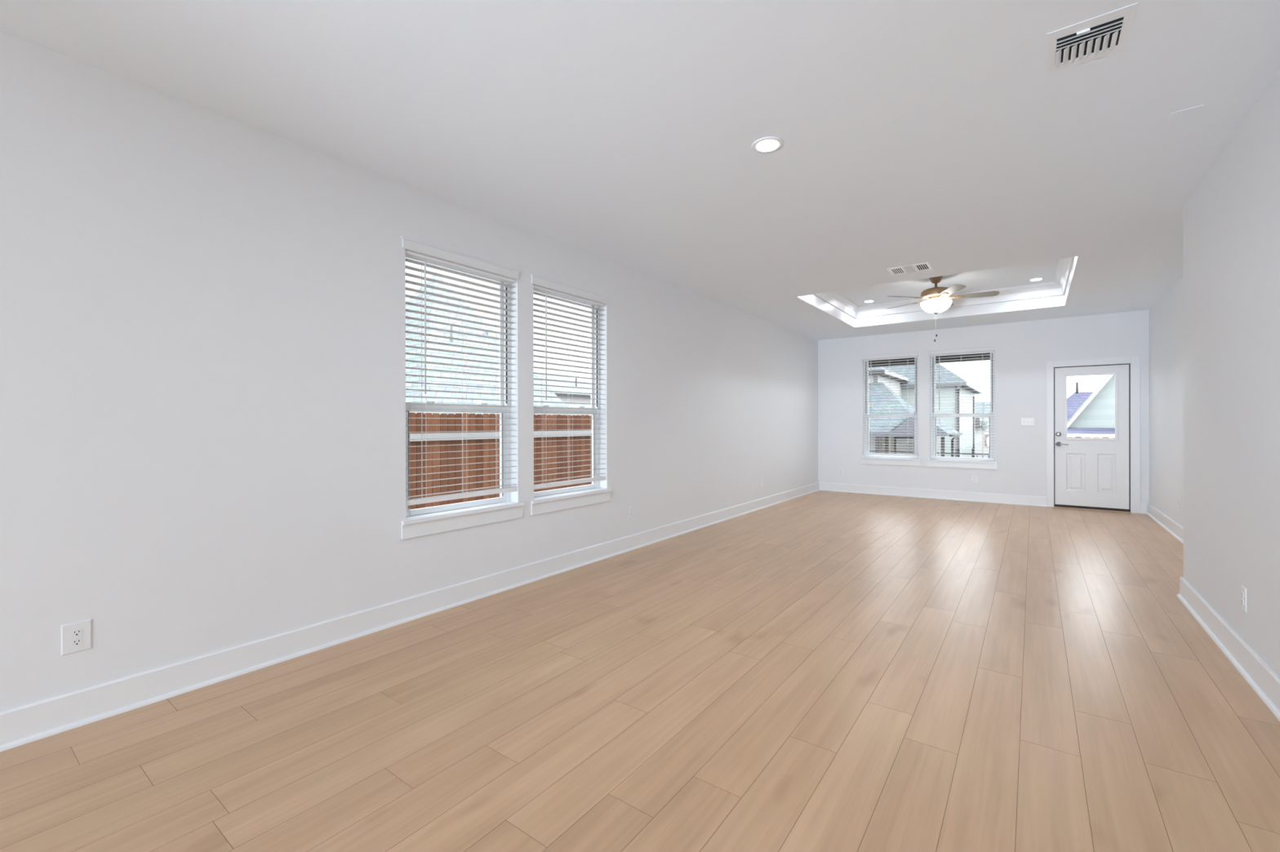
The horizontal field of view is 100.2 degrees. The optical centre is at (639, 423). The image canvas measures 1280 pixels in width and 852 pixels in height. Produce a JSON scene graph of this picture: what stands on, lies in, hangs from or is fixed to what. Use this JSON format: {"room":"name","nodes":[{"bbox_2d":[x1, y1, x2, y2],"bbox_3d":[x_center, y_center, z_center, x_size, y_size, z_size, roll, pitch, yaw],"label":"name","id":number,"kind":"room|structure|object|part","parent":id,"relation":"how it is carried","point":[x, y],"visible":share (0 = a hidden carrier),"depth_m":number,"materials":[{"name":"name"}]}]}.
{"room":"empty living room","nodes":[
{"label":"empty living room","id":0,"kind":"room"},
{"bbox_2d":[0,31,818,711],"bbox_3d":[-1.145,-0.131,3.947,0.160,2.743,15.005,0,0,36],"label":"wall","id":1,"kind":"structure","parent":0,"point":[202,311],"depth_m":2.67,"materials":[{"name":"white paint"}]},
{"bbox_2d":[60,619,91,656],"bbox_3d":[-2.319,0.882,2.204,0.009,0.124,0.088,0,0,36],"label":"wall outlet","id":2,"kind":"object","parent":1,"relation":"attached to","point":[76,637],"visible":1,"depth_m":2.20,"materials":[{"name":"white plastic"}]},
{"bbox_2d":[71,629,81,636],"bbox_3d":[-2.317,0.863,2.202,0.003,0.027,0.029,0,0,36],"label":"receptacle","id":3,"kind":"object","parent":2,"relation":"attached to","point":[75,633],"depth_m":2.20,"materials":[{"name":"white plastic"}]},
{"bbox_2d":[71,639,81,645],"bbox_3d":[-2.317,0.902,2.202,0.003,0.027,0.029,0,0,36],"label":"receptacle","id":4,"kind":"object","parent":2,"relation":"attached to","point":[74,642],"depth_m":2.20,"materials":[{"name":"white plastic"}]},
{"bbox_2d":[0,482,819,752],"bbox_3d":[-1.112,1.170,3.827,0.030,0.142,14.845,0,0,36],"label":"baseboard","id":5,"kind":"structure","parent":1,"relation":"attached to","point":[23,725],"depth_m":2.81,"materials":[{"name":"white paint"}]},
{"bbox_2d":[400,235,524,539],"bbox_3d":[-1.252,-0.221,3.766,0.182,1.891,0.977,0,0,36],"label":"window","id":6,"kind":"structure","parent":1,"relation":"in","point":[422,522],"depth_m":3.78,"materials":[{"name":"white plastic"}]},
{"bbox_3d":[-1.311,-0.604,3.809,0.020,1.026,0.835,0,0,36],"label":"sash","id":7,"kind":"part","parent":6,"relation":"part of","materials":[{"name":"white plastic"}]},
{"bbox_3d":[-1.288,0.234,3.794,0.026,0.742,0.835,0,0,36],"label":"sash","id":8,"kind":"part","parent":6,"relation":"part of","materials":[{"name":"white plastic"}]},
{"bbox_3d":[-1.299,-0.268,3.801,0.065,1.773,0.909,0,0,36],"label":"frame","id":9,"kind":"part","parent":6,"relation":"part of","materials":[{"name":"white plastic"}]},
{"bbox_3d":[-1.204,-1.132,3.719,0.015,0.068,0.953,0,0,36],"label":"head trim","id":10,"kind":"part","parent":6,"relation":"part of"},
{"bbox_2d":[405,249,516,506],"bbox_3d":[-1.226,-0.286,3.747,0.068,1.616,0.897,0,0,36],"label":"window blind","id":11,"kind":"object","parent":6,"relation":"attached to","point":[486,492],"visible":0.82,"depth_m":3.71,"materials":[{"name":"white plastic"}]},
{"bbox_3d":[-1.240,-0.274,3.741,0.055,1.560,0.618,0,0,36],"label":"ladder cord","id":12,"kind":"part","parent":11,"relation":"part of","materials":[{"name":"white fabric"}]},
{"bbox_3d":[-1.230,0.506,3.752,0.050,0.032,0.897,0,0,36],"label":"rail","id":13,"kind":"part","parent":11,"relation":"part of","materials":[{"name":"white plastic"}]},
{"bbox_3d":[-1.223,0.621,3.747,0.116,0.024,0.977,0,0,36],"label":"sill","id":14,"kind":"part","parent":6,"relation":"part of","materials":[{"name":"white paint"}]},
{"bbox_2d":[530,274,612,515],"bbox_3d":[-0.621,-0.223,4.624,0.182,1.891,0.968,0,0,36],"label":"window","id":15,"kind":"structure","parent":1,"relation":"in","point":[557,500],"depth_m":4.72,"materials":[{"name":"white plastic"}]},
{"bbox_3d":[-0.681,-0.606,4.667,0.020,1.026,0.826,0,0,36],"label":"sash","id":16,"kind":"part","parent":15,"relation":"part of","materials":[{"name":"white plastic"}]},
{"bbox_3d":[-0.657,0.232,4.652,0.026,0.742,0.826,0,0,36],"label":"sash","id":17,"kind":"part","parent":15,"relation":"part of","materials":[{"name":"white plastic"}]},
{"bbox_3d":[-0.668,-0.270,4.659,0.065,1.773,0.900,0,0,36],"label":"frame","id":18,"kind":"part","parent":15,"relation":"part of","materials":[{"name":"white plastic"}]},
{"bbox_2d":[533,284,605,489],"bbox_3d":[-0.596,-0.285,4.605,0.068,1.623,0.888,0,0,36],"label":"window blind","id":19,"kind":"object","parent":15,"relation":"attached to","point":[590,479],"visible":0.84,"depth_m":4.58,"materials":[{"name":"white plastic"}]},
{"bbox_3d":[-0.609,-0.273,4.598,0.055,1.567,0.612,0,0,36],"label":"ladder cord","id":20,"kind":"part","parent":19,"relation":"part of","materials":[{"name":"white fabric"}]},
{"bbox_3d":[-0.599,0.511,4.610,0.050,0.032,0.888,0,0,36],"label":"rail","id":21,"kind":"part","parent":19,"relation":"part of","materials":[{"name":"white plastic"}]},
{"bbox_3d":[-0.574,-1.134,4.577,0.015,0.068,0.944,0,0,36],"label":"head trim","id":22,"kind":"part","parent":15,"relation":"part of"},
{"bbox_3d":[-0.593,0.619,4.605,0.116,0.024,0.968,0,0,36],"label":"sill","id":23,"kind":"part","parent":15,"relation":"part of","materials":[{"name":"white paint"}]},
{"bbox_2d":[628,506,633,519],"bbox_3d":[-0.086,0.872,5.241,0.009,0.118,0.074,0,0,36],"label":"wall outlet","id":24,"kind":"object","parent":1,"relation":"attached to","point":[630,508],"visible":1,"depth_m":5.24,"materials":[{"name":"white plastic"}]},
{"bbox_2d":[753,480,755,488],"bbox_3d":[1.620,0.864,7.561,0.009,0.118,0.074,0,0,36],"label":"wall outlet","id":25,"kind":"object","parent":1,"relation":"attached to","point":[754,481],"visible":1,"depth_m":7.56,"materials":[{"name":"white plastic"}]},
{"bbox_2d":[0,490,1279,851],"bbox_3d":[2.153,1.310,1.390,8.500,0.150,15.105,0,0,36],"label":"floor","id":26,"kind":"structure","parent":0,"point":[820,671],"depth_m":2.26,"materials":[{"name":"brown wood"}]},
{"bbox_2d":[0,0,1279,340],"bbox_3d":[2.164,-1.708,1.412,8.500,0.400,15.165,0,0,36],"label":"ceiling","id":27,"kind":"structure","parent":0,"point":[623,133],"depth_m":2.63,"materials":[{"name":"white paint"}]},
{"bbox_2d":[751,136,783,153],"bbox_3d":[0.690,-1.502,2.895,0.172,0.005,0.172,0,0,36],"label":"recessed light","id":28,"kind":"object","parent":27,"relation":"in","point":[770,144],"visible":1,"depth_m":2.89,"materials":[{"name":"white ceramic"}]},
{"bbox_2d":[862,300,875,302],"bbox_3d":[3.422,-1.817,7.993,0.172,0.005,0.172,0,0,36],"label":"recessed light","id":29,"kind":"object","parent":27,"relation":"in","point":[865,301],"visible":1,"depth_m":7.99,"materials":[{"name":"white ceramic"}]},
{"bbox_2d":[886,262,932,275],"bbox_3d":[2.642,-1.508,5.244,0.358,0.007,0.275,0,0,36],"label":"ceiling vent","id":30,"kind":"object","parent":27,"relation":"in","point":[924,266],"visible":1,"depth_m":5.23,"materials":[{"name":"white metal"}]},
{"bbox_3d":[2.553,-1.510,5.309,0.138,0.003,0.275,0,0,36],"label":"vent frame","id":31,"kind":"part","parent":30,"relation":"part of","materials":[{"name":"white metal"}]},
{"bbox_3d":[2.642,-1.510,5.244,0.082,0.003,0.275,0,0,36],"label":"panel","id":32,"kind":"part","parent":30,"relation":"part of","materials":[{"name":"white metal"}]},
{"bbox_3d":[2.731,-1.510,5.178,0.138,0.003,0.275,0,0,36],"label":"vent frame","id":33,"kind":"part","parent":30,"relation":"part of","materials":[{"name":"white metal"}]},
{"bbox_2d":[796,256,1079,327],"bbox_3d":[3.686,-1.587,6.662,2.621,0.140,2.582,0,0,36],"label":"trim","id":34,"kind":"structure","parent":27,"relation":"attached to","point":[1057,300],"depth_m":7.46,"materials":[{"name":"white paint"}]},
{"bbox_2d":[888,275,999,342],"bbox_3d":[3.719,-1.415,6.674,1.265,0.809,1.246,0,0,36],"label":"ceiling fan","id":35,"kind":"object","parent":27,"relation":"hanging from","point":[935,303],"visible":0.98,"depth_m":6.53,"materials":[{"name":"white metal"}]},
{"bbox_3d":[3.466,-1.550,7.032,0.138,0.035,0.457,0,0,-30],"label":"blade","id":36,"kind":"part","parent":35,"relation":"part of","materials":[{"name":"grey laminate"}]},
{"bbox_3d":[3.256,-1.549,6.567,0.457,0.035,0.138,0,0,-12],"label":"blade","id":37,"kind":"part","parent":35,"relation":"part of","materials":[{"name":"grey laminate"}]},
{"bbox_3d":[3.681,-1.442,6.655,0.344,0.135,0.344,0,0,36],"label":"lamp shade","id":38,"kind":"part","parent":35,"relation":"part of","materials":[{"name":"white glass"}]},
{"bbox_3d":[3.633,-1.550,6.224,0.138,0.035,0.457,0,0,6],"label":"blade","id":39,"kind":"part","parent":35,"relation":"part of","materials":[{"name":"grey laminate"}]},
{"bbox_3d":[4.076,-1.551,6.476,0.457,0.035,0.138,0,0,24],"label":"blade","id":40,"kind":"part","parent":35,"relation":"part of","materials":[{"name":"grey laminate"}]},
{"bbox_2d":[813,257,1074,318],"bbox_3d":[3.685,-1.739,6.662,2.621,0.162,2.582,0,0,36],"label":"trim","id":41,"kind":"structure","parent":27,"relation":"attached to","point":[1058,287],"depth_m":7.39,"materials":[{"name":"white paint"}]},
{"bbox_2d":[1027,277,1044,281],"bbox_3d":[5.019,-1.820,6.781,0.172,0.005,0.172,0,0,36],"label":"recessed light","id":42,"kind":"object","parent":27,"relation":"in","point":[1036,278],"visible":1,"depth_m":6.78,"materials":[{"name":"white ceramic"}]},
{"bbox_2d":[1044,2,1137,74],"bbox_3d":[1.766,-1.501,2.113,0.260,0.012,0.296,0,0,36],"label":"ceiling vent","id":43,"kind":"object","parent":27,"relation":"in","point":[1108,33],"visible":1,"depth_m":2.10,"materials":[{"name":"white metal"}]},
{"bbox_2d":[1166,104,1204,124],"bbox_3d":[2.663,-1.509,2.616,0.114,0.002,0.115,0,0,36],"label":"ceiling plate","id":44,"kind":"object","parent":27,"relation":"attached to","point":[1193,112],"visible":1,"depth_m":2.62,"materials":[{"name":"white plastic"}]},
{"bbox_2d":[817,310,1149,512],"bbox_3d":[5.166,-0.148,8.520,4.591,2.743,0.160,0,0,36],"label":"wall","id":45,"kind":"structure","parent":0,"point":[1023,349],"depth_m":8.19,"materials":[{"name":"white paint"}]},
{"bbox_2d":[838,468,843,475],"bbox_3d":[3.591,0.874,9.575,0.074,0.118,0.009,0,0,36],"label":"wall outlet","id":46,"kind":"object","parent":45,"relation":"attached to","point":[840,470],"visible":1,"depth_m":9.57,"materials":[{"name":"white plastic"}]},
{"bbox_2d":[860,351,919,466],"bbox_3d":[4.277,-0.237,9.148,0.935,1.891,0.182,0,0,36],"label":"window","id":47,"kind":"structure","parent":45,"relation":"in","point":[867,459],"depth_m":9.13,"materials":[{"name":"white plastic"}]},
{"bbox_3d":[4.228,-1.148,9.098,0.911,0.068,0.015,0,0,36],"label":"head trim","id":48,"kind":"part","parent":47,"relation":"part of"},
{"bbox_2d":[862,355,917,456],"bbox_3d":[4.258,-0.280,9.122,0.855,1.661,0.068,0,0,36],"label":"window blind","id":49,"kind":"object","parent":47,"relation":"attached to","point":[870,360],"visible":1,"depth_m":9.12,"materials":[{"name":"white plastic"}]},
{"bbox_3d":[4.263,0.535,9.128,0.855,0.032,0.050,0,0,36],"label":"rail","id":50,"kind":"part","parent":49,"relation":"part of","materials":[{"name":"white plastic"}]},
{"bbox_3d":[4.251,-0.268,9.136,0.590,1.605,0.055,0,0,36],"label":"ladder cord","id":51,"kind":"part","parent":49,"relation":"part of","materials":[{"name":"white fabric"}]},
{"bbox_3d":[4.259,0.605,9.122,0.935,0.024,0.116,0,0,36],"label":"sill","id":52,"kind":"part","parent":47,"relation":"part of","materials":[{"name":"white paint"}]},
{"bbox_3d":[4.305,0.218,9.185,0.793,0.742,0.026,0,0,36],"label":"sash","id":53,"kind":"part","parent":47,"relation":"part of","materials":[{"name":"white plastic"}]},
{"bbox_3d":[4.319,-0.620,9.206,0.793,1.026,0.020,0,0,36],"label":"sash","id":54,"kind":"part","parent":47,"relation":"part of","materials":[{"name":"white plastic"}]},
{"bbox_2d":[819,482,1046,506],"bbox_3d":[4.618,1.153,8.808,3.301,0.142,0.030,0,0,36],"label":"baseboard","id":55,"kind":"structure","parent":45,"relation":"attached to","point":[874,490],"depth_m":8.65,"materials":[{"name":"white paint"}]},
{"bbox_2d":[927,346,997,469],"bbox_3d":[5.124,-0.238,8.525,0.953,1.891,0.182,0,0,36],"label":"window","id":56,"kind":"structure","parent":45,"relation":"in","point":[948,463],"depth_m":8.46,"materials":[{"name":"white plastic"}]},
{"bbox_3d":[5.076,-1.150,8.475,0.929,0.068,0.015,0,0,36],"label":"head trim","id":57,"kind":"part","parent":56,"relation":"part of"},
{"bbox_2d":[930,351,994,460],"bbox_3d":[5.105,-0.269,8.499,0.873,1.686,0.068,0,0,36],"label":"window blind","id":58,"kind":"object","parent":56,"relation":"attached to","point":[939,357],"visible":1,"depth_m":8.50,"materials":[{"name":"white plastic"}]},
{"bbox_3d":[5.099,-0.257,8.512,0.602,1.630,0.055,0,0,36],"label":"ladder cord","id":59,"kind":"part","parent":58,"relation":"part of","materials":[{"name":"white fabric"}]},
{"bbox_3d":[5.111,0.558,8.505,0.873,0.032,0.050,0,0,36],"label":"rail","id":60,"kind":"part","parent":58,"relation":"part of","materials":[{"name":"white plastic"}]},
{"bbox_3d":[5.106,0.603,8.499,0.953,0.024,0.116,0,0,36],"label":"sill","id":61,"kind":"part","parent":56,"relation":"part of","materials":[{"name":"white paint"}]},
{"bbox_3d":[5.167,-0.622,8.583,0.811,1.026,0.020,0,0,36],"label":"sash","id":62,"kind":"part","parent":56,"relation":"part of","materials":[{"name":"white plastic"}]},
{"bbox_3d":[5.152,0.216,8.562,0.811,0.742,0.026,0,0,36],"label":"sash","id":63,"kind":"part","parent":56,"relation":"part of","materials":[{"name":"white plastic"}]},
{"bbox_2d":[971,475,977,483],"bbox_3d":[5.230,0.876,8.370,0.080,0.118,0.009,0,0,36],"label":"wall outlet","id":64,"kind":"object","parent":45,"relation":"attached to","point":[974,478],"visible":1,"depth_m":8.37,"materials":[{"name":"white plastic"}]},
{"bbox_2d":[1021,417,1035,425],"bbox_3d":[5.773,-0.021,7.964,0.165,0.114,0.016,0,0,36],"label":"light switch","id":65,"kind":"object","parent":45,"relation":"attached to","point":[1024,421],"visible":1,"depth_m":7.97,"materials":[{"name":"white plastic"}]},
{"bbox_2d":[1053,363,1130,512],"bbox_3d":[6.393,0.201,7.594,0.835,2.040,0.200,0,0,36],"label":"door","id":66,"kind":"structure","parent":45,"relation":"in","point":[1090,473],"depth_m":7.54,"materials":[{"name":"white paint"}]},
{"bbox_3d":[6.093,0.304,7.726,0.147,0.068,0.058,0,0,36],"label":"handle","id":67,"kind":"part","parent":66,"relation":"part of","materials":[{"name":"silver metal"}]},
{"bbox_3d":[6.238,0.701,7.663,0.212,0.540,0.009,0,0,36],"label":"panel","id":68,"kind":"part","parent":66,"relation":"part of","materials":[{"name":"white paint"}]},
{"bbox_3d":[6.372,0.786,7.567,0.541,0.790,0.012,0,0,36],"label":"rail","id":69,"kind":"part","parent":66,"relation":"part of","materials":[{"name":"white paint"}]},
{"bbox_3d":[6.369,-0.232,7.566,0.585,0.947,0.029,0,0,36],"label":"glass frame","id":70,"kind":"part","parent":66,"relation":"part of","materials":[{"name":"white paint"}]},
{"bbox_3d":[6.508,0.701,7.464,0.199,0.540,0.009,0,0,36],"label":"panel","id":71,"kind":"part","parent":66,"relation":"part of","materials":[{"name":"white paint"}]},
{"bbox_2d":[1046,355,1140,513],"bbox_3d":[6.356,0.154,7.535,1.011,2.134,0.018,0,0,36],"label":"trim","id":72,"kind":"structure","parent":45,"relation":"attached to","point":[1135,361],"depth_m":7.37,"materials":[{"name":"white paint"}]},
{"bbox_2d":[1140,502,1146,514],"bbox_3d":[6.785,1.149,7.215,0.057,0.142,0.030,0,0,36],"label":"baseboard","id":73,"kind":"structure","parent":45,"relation":"attached to","point":[1143,505],"depth_m":7.22,"materials":[{"name":"white paint"}]},
{"bbox_2d":[1148,277,1183,527],"bbox_3d":[5.555,-0.147,5.309,0.160,2.743,4.553,0,0,36],"label":"wall","id":74,"kind":"structure","parent":0,"point":[1166,316],"depth_m":6.22,"materials":[{"name":"white paint"}]},
{"bbox_2d":[1146,503,1183,544],"bbox_3d":[5.490,1.154,5.379,0.030,0.142,4.522,0,0,36],"label":"baseboard","id":75,"kind":"structure","parent":74,"relation":"attached to","point":[1168,524],"depth_m":6.17,"materials":[{"name":"white paint"}]},
{"bbox_2d":[1177,496,1180,508],"bbox_3d":[5.739,0.844,5.700,0.009,0.118,0.074,0,0,36],"label":"wall outlet","id":76,"kind":"object","parent":74,"relation":"attached to","point":[1179,498],"visible":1,"depth_m":5.68,"materials":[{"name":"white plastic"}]},
{"bbox_2d":[1182,69,1279,678],"bbox_3d":[3.188,-0.140,2.430,0.563,2.743,2.892,0,0,36],"label":"wall","id":77,"kind":"structure","parent":0,"point":[1231,221],"depth_m":2.77,"materials":[{"name":"white paint"}]},
{"bbox_2d":[1176,577,1279,721],"bbox_3d":[2.961,1.161,2.618,0.030,0.142,2.922,0,0,36],"label":"baseboard","id":78,"kind":"structure","parent":77,"relation":"attached to","point":[1262,679],"depth_m":2.73,"materials":[{"name":"white paint"}]},
{"bbox_2d":[1240,585,1246,612],"bbox_3d":[3.014,0.876,2.674,0.009,0.118,0.074,0,0,36],"label":"wall outlet","id":79,"kind":"object","parent":77,"relation":"attached to","point":[1243,590],"visible":1,"depth_m":2.66,"materials":[{"name":"white plastic"}]},
{"label":"outside","id":80,"kind":"structure","parent":0,"visible":0},
{"bbox_3d":[6.756,2.507,26.068,100.000,2.000,130.000,0,0,36],"label":"ground","id":81,"kind":"structure","parent":80,"visible":0},
{"bbox_2d":[405,275,575,415],"bbox_3d":[-6.124,-0.487,15.982,7.000,8.060,5.300,0,0,36],"label":"neighbor house","id":82,"kind":"structure","parent":81,"relation":"on","point":[408,364],"depth_m":14.25,"materials":[{"name":"grey paint"}]},
{"bbox_2d":[409,412,591,510],"bbox_3d":[-1.009,0.842,8.558,0.144,1.951,14.592,0,0,36],"label":"wooden fence","id":83,"kind":"object","parent":81,"relation":"on","point":[574,424],"visible":0.12,"depth_m":6.98,"materials":[{"name":"brown wood"}]},
{"bbox_3d":[-0.995,0.162,8.489,0.038,0.090,14.500,0,0,36],"label":"rail","id":84,"kind":"part","parent":83,"relation":"part of","materials":[{"name":"wood"}]},
{"bbox_2d":[535,373,591,415],"bbox_3d":[-5.977,0.295,31.079,8.550,6.474,12.000,0,0,36],"label":"neighbor house","id":85,"kind":"structure","parent":81,"relation":"on","point":[548,377],"depth_m":28.73,"materials":[{"name":"grey paint"}]},
{"bbox_2d":[868,364,982,457],"bbox_3d":[11.934,-1.417,30.350,12.081,9.820,19.150,0,0,36],"label":"neighbor house","id":86,"kind":"structure","parent":81,"relation":"on","point":[873,430],"depth_m":24.95,"materials":[{"name":"grey paint"}]},
{"bbox_3d":[9.277,2.000,20.937,0.110,3.010,0.100,0,0,36],"label":"porch post","id":87,"kind":"part","parent":86,"relation":"part of","materials":[{"name":"grey wood"}]},
{"bbox_3d":[9.919,1.998,21.507,0.110,3.010,0.100,0,0,36],"label":"porch post","id":88,"kind":"part","parent":86,"relation":"part of","materials":[{"name":"grey wood"}]},
{"bbox_3d":[11.713,2.048,23.484,1.010,2.900,0.070,0,0,36],"label":"door frame","id":89,"kind":"part","parent":86,"relation":"part of","materials":[{"name":"grey wood"}]},
{"bbox_3d":[11.715,1.538,23.487,0.850,1.720,0.060,0,0,36],"label":"porch door","id":90,"kind":"part","parent":86,"relation":"part of","materials":[{"name":"grey paint"}]},
{"bbox_3d":[11.113,1.997,19.637,0.110,3.010,0.100,0,0,36],"label":"porch post","id":91,"kind":"part","parent":86,"relation":"part of","materials":[{"name":"grey wood"}]},
{"bbox_2d":[869,448,989,457],"bbox_3d":[5.900,1.178,12.917,6.202,1.240,0.024,0,0,36],"label":"metal fence","id":92,"kind":"object","parent":81,"relation":"on","point":[971,454],"visible":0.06,"depth_m":12.06,"materials":[{"name":"black metal"}]},
{"bbox_3d":[5.899,1.171,12.918,6.200,0.995,0.024,0,0,36],"label":"rail","id":93,"kind":"part","parent":92,"relation":"part of","materials":[{"name":"black metal"}]},
{"bbox_2d":[974,417,989,457],"bbox_3d":[28.884,1.538,38.779,7.600,3.820,7.500,0,0,36],"label":"neighbor house","id":94,"kind":"structure","parent":81,"relation":"on","point":[979,444],"depth_m":37.96,"materials":[{"name":"grey paint"}]},
{"bbox_3d":[24.684,1.234,37.676,0.660,0.850,0.049,0,0,36],"label":"garage door","id":95,"kind":"part","parent":94,"relation":"part of","materials":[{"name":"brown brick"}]},
{"bbox_2d":[974,401,990,424],"bbox_3d":[38.643,0.521,58.473,11.800,5.784,8.800,0,0,36],"label":"neighbor house","id":96,"kind":"structure","parent":81,"relation":"on","point":[977,407],"depth_m":57.14,"materials":[{"name":"grey paint"}]},
{"bbox_2d":[1066,382,1093,422],"bbox_3d":[24.367,0.717,26.770,7.250,5.500,8.000,0,0,36],"label":"neighbor house","id":97,"kind":"structure","parent":81,"relation":"on","point":[1077,399],"depth_m":26.03,"materials":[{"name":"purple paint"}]},
{"bbox_2d":[1066,374,1115,438],"bbox_3d":[17.317,-0.215,16.871,7.080,7.410,2.461,0,0,36],"label":"neighbor house","id":98,"kind":"structure","parent":81,"relation":"on","point":[1095,418],"depth_m":18.42,"materials":[{"name":"grey"}]},
{"bbox_2d":[1075,436,1115,438],"bbox_3d":[11.732,1.030,8.919,7.838,1.516,0.144,0,0,36],"label":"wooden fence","id":99,"kind":"object","parent":81,"relation":"on","point":[1075,437],"visible":0.09,"depth_m":10.77,"materials":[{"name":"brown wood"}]},
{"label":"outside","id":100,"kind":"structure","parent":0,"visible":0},
{"bbox_2d":[868,352,990,367],"bbox_3d":[4.470,-1.187,9.712,4.100,0.298,0.150,0,0,36],"label":"beam","id":101,"kind":"structure","parent":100,"point":[885,362],"depth_m":9.12,"materials":[{"name":"black"}]}
]}

